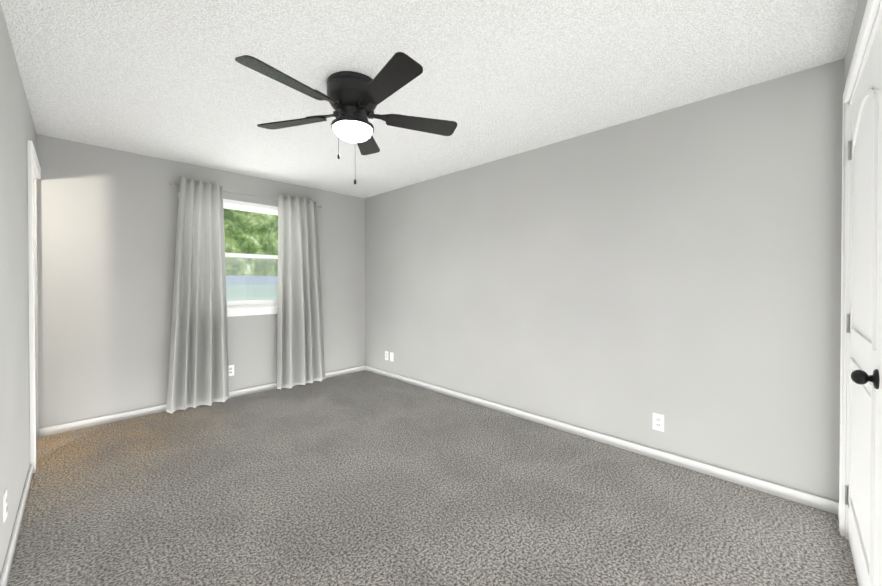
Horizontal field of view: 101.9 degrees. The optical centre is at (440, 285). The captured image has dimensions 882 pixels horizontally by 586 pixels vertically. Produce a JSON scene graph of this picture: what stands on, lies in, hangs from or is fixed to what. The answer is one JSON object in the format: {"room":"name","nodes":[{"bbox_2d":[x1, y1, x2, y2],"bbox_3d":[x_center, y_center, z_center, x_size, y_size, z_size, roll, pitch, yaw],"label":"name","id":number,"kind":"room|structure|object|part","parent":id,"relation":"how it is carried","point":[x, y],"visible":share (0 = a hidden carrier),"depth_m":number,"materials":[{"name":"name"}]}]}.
{"room":"empty bedroom","nodes":[
{"label":"empty bedroom","id":0,"kind":"room"},
{"bbox_2d":[0,3,38,576],"bbox_3d":[-1.634,0.019,1.210,4.645,2.440,0.120,0,1,45],"label":"wall","id":1,"kind":"structure","parent":0,"point":[17,129],"depth_m":1.79,"materials":[{"name":"grey paint"}]},
{"bbox_2d":[3,488,6,522],"bbox_3d":[-1.855,0.937,1.524,0.070,0.115,0.008,0,1,45],"label":"electrical outlet","id":2,"kind":"object","parent":1,"relation":"attached to","point":[4,505],"visible":1,"depth_m":1.51,"materials":[{"name":"white plastic"}]},
{"bbox_2d":[0,464,32,585],"bbox_3d":[-1.339,1.207,1.025,3.719,0.068,0.016,0,1,45],"label":"baseboard","id":3,"kind":"structure","parent":1,"relation":"attached to","point":[5,573],"depth_m":1.71,"materials":[{"name":"white paint"}]},
{"bbox_2d":[27,140,40,472],"bbox_3d":[-2.952,0.141,2.608,0.804,2.174,0.022,0,1,45],"label":"door frame","id":4,"kind":"structure","parent":1,"relation":"attached to","point":[33,165],"depth_m":2.33,"materials":[{"name":"white paint"}]},
{"bbox_2d":[37,134,364,428],"bbox_3d":[-2.206,-0.003,4.025,0.120,2.440,3.330,0,1,45],"label":"wall","id":5,"kind":"structure","parent":0,"point":[107,220],"depth_m":3.27,"materials":[{"name":"grey paint"}]},
{"bbox_2d":[39,366,363,436],"bbox_3d":[-2.168,1.183,3.976,0.016,0.068,3.060,0,1,45],"label":"baseboard","id":6,"kind":"structure","parent":5,"relation":"attached to","point":[81,424],"depth_m":3.29,"materials":[{"name":"white paint"}]},
{"bbox_2d":[178,192,277,316],"bbox_3d":[-2.169,-0.295,4.014,0.145,1.263,1.350,0,1,45],"label":"window unit","id":7,"kind":"structure","parent":5,"relation":"in","point":[247,307],"depth_m":4.05,"materials":[{"name":"white plastic"}]},
{"bbox_3d":[-2.190,-0.333,4.035,0.034,1.010,1.100,0,1,45],"label":"glass","id":8,"kind":"part","parent":7,"relation":"part of","materials":[{"name":"clear glass"}]},
{"bbox_3d":[-2.144,0.293,3.994,0.075,0.089,1.350,0,1,45],"label":"sill","id":9,"kind":"part","parent":7,"relation":"part of","materials":[{"name":"white paint"}]},
{"bbox_2d":[229,365,233,375],"bbox_3d":[-2.276,0.923,3.870,0.008,0.115,0.070,0,1,45],"label":"electrical outlet","id":10,"kind":"object","parent":5,"relation":"attached to","point":[231,370],"visible":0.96,"depth_m":3.88,"materials":[{"name":"white plastic"}]},
{"bbox_2d":[169,181,321,207],"bbox_3d":[-2.076,-0.988,3.998,0.092,0.056,1.561,0,1,45],"label":"curtain rod","id":11,"kind":"object","parent":5,"relation":"attached to","point":[176,183],"visible":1,"depth_m":3.84,"materials":[{"name":"grey metal"}]},
{"bbox_2d":[166,177,228,413],"bbox_3d":[-2.383,0.080,3.538,0.139,2.257,0.535,0,1,45],"label":"curtain","id":12,"kind":"object","parent":11,"relation":"hanging from","point":[198,375],"visible":1,"depth_m":3.56,"materials":[{"name":"fabric"}]},
{"bbox_2d":[277,194,325,389],"bbox_3d":[-1.652,0.074,4.297,0.115,2.257,0.602,0,1,45],"label":"curtain","id":13,"kind":"object","parent":11,"relation":"hanging from","point":[300,349],"visible":1,"depth_m":4.27,"materials":[{"name":"fabric"}]},
{"bbox_2d":[0,0,857,197],"bbox_3d":[-0.551,-1.260,2.386,4.765,0.100,3.330,0,1,45],"label":"ceiling","id":14,"kind":"structure","parent":0,"point":[173,80],"depth_m":1.98,"materials":[{"name":"white paint"}]},
{"bbox_2d":[235,52,456,183],"bbox_3d":[-0.529,-0.892,2.133,1.272,0.632,1.280,0,1,45],"label":"fan","id":15,"kind":"object","parent":14,"relation":"hanging from","point":[354,99],"visible":1,"depth_m":2.05,"materials":[{"name":"black"}]},
{"bbox_3d":[-0.734,-1.038,1.840,0.195,0.047,0.576,0,1,45],"label":"blade","id":16,"kind":"part","parent":15,"relation":"part of","materials":[{"name":"black"}]},
{"bbox_3d":[-0.912,-1.041,2.266,0.538,0.047,0.340,0,1,45],"label":"blade","id":17,"kind":"part","parent":15,"relation":"part of","materials":[{"name":"black"}]},
{"bbox_3d":[-0.536,-0.786,2.053,0.098,0.421,0.095,0,1,45],"label":"pull chain","id":18,"kind":"part","parent":15,"relation":"part of","materials":[{"name":"black metal"}]},
{"bbox_3d":[-0.533,-1.077,2.167,0.304,0.262,0.304,0,1,45],"label":"motor","id":19,"kind":"part","parent":15,"relation":"part of","materials":[{"name":"black metal"}]},
{"bbox_3d":[-0.533,-0.913,2.168,0.236,0.075,0.236,0,1,45],"label":"light glass","id":20,"kind":"part","parent":15,"relation":"part of","materials":[{"name":"white glass"}]},
{"bbox_3d":[-0.543,-1.043,2.561,0.464,0.047,0.451,0,1,45],"label":"blade","id":21,"kind":"part","parent":15,"relation":"part of","materials":[{"name":"black"}]},
{"bbox_3d":[-0.315,-1.038,1.854,0.577,0.047,0.182,0,1,45],"label":"blade","id":22,"kind":"part","parent":15,"relation":"part of","materials":[{"name":"black"}]},
{"bbox_3d":[-0.160,-1.041,2.284,0.323,0.047,0.545,0,1,45],"label":"blade","id":23,"kind":"part","parent":15,"relation":"part of","materials":[{"name":"black"}]},
{"bbox_2d":[7,370,858,585],"bbox_3d":[-0.551,1.280,2.406,4.765,0.100,3.330,0,1,45],"label":"floor","id":24,"kind":"structure","parent":0,"point":[364,478],"depth_m":1.98,"materials":[{"name":"carpet"}]},
{"bbox_2d":[365,58,844,501],"bbox_3d":[0.618,0.001,3.498,4.645,2.440,0.120,0,1,45],"label":"wall","id":25,"kind":"structure","parent":0,"point":[679,268],"depth_m":2.53,"materials":[{"name":"grey paint"}]},
{"bbox_2d":[385,351,388,359],"bbox_3d":[-0.719,0.931,4.731,0.070,0.115,0.008,0,1,45],"label":"electrical outlet","id":26,"kind":"object","parent":25,"relation":"attached to","point":[386,356],"visible":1,"depth_m":4.73,"materials":[{"name":"white plastic"}]},
{"bbox_2d":[390,352,393,361],"bbox_3d":[-0.642,0.932,4.652,0.070,0.115,0.014,0,1,45],"label":"electrical outlet","id":27,"kind":"object","parent":25,"relation":"attached to","point":[391,356],"visible":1,"depth_m":4.65,"materials":[{"name":"white plastic"}]},
{"bbox_2d":[364,365,838,518],"bbox_3d":[0.530,1.187,3.501,4.529,0.068,0.020,0,1,45],"label":"baseboard","id":28,"kind":"structure","parent":25,"relation":"attached to","point":[817,502],"depth_m":2.54,"materials":[{"name":"white paint"}]},
{"bbox_2d":[653,413,663,431],"bbox_3d":[1.530,0.964,2.518,0.070,0.115,0.008,0,1,45],"label":"electrical outlet","id":29,"kind":"object","parent":25,"relation":"attached to","point":[658,421],"visible":1,"depth_m":2.52,"materials":[{"name":"white plastic"}]},
{"bbox_2d":[845,0,866,83],"bbox_3d":[1.104,0.023,0.767,0.120,2.440,3.090,0,1,45],"label":"wall","id":30,"kind":"structure","parent":0,"point":[859,14],"depth_m":1.60,"materials":[{"name":"grey paint"}]},
{"bbox_2d":[839,0,881,539],"bbox_3d":[1.403,0.178,1.071,0.120,2.125,1.780,0,1,45],"label":"door frame","id":31,"kind":"structure","parent":30,"relation":"in","point":[872,35],"depth_m":1.73,"materials":[{"name":"white paint"}]},
{"bbox_2d":[845,16,881,585],"bbox_3d":[1.357,0.182,1.115,0.093,2.092,1.754,0,1,45],"label":"closet door","id":32,"kind":"structure","parent":30,"relation":"in","point":[863,495],"depth_m":1.31,"materials":[{"name":"white paint"}]},
{"bbox_3d":[1.394,0.304,1.179,0.058,0.064,0.064,0,1,45],"label":"knob","id":33,"kind":"part","parent":32,"relation":"part of","materials":[{"name":"black metal"}]},
{"label":"outside","id":34,"kind":"structure","parent":0,"visible":0},
{"bbox_2d":[223,208,277,300],"bbox_3d":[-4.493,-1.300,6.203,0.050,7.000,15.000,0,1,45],"label":"tree","id":35,"kind":"object","parent":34,"point":[251,223],"depth_m":6.97,"materials":[{"name":"green plant"}]}
]}

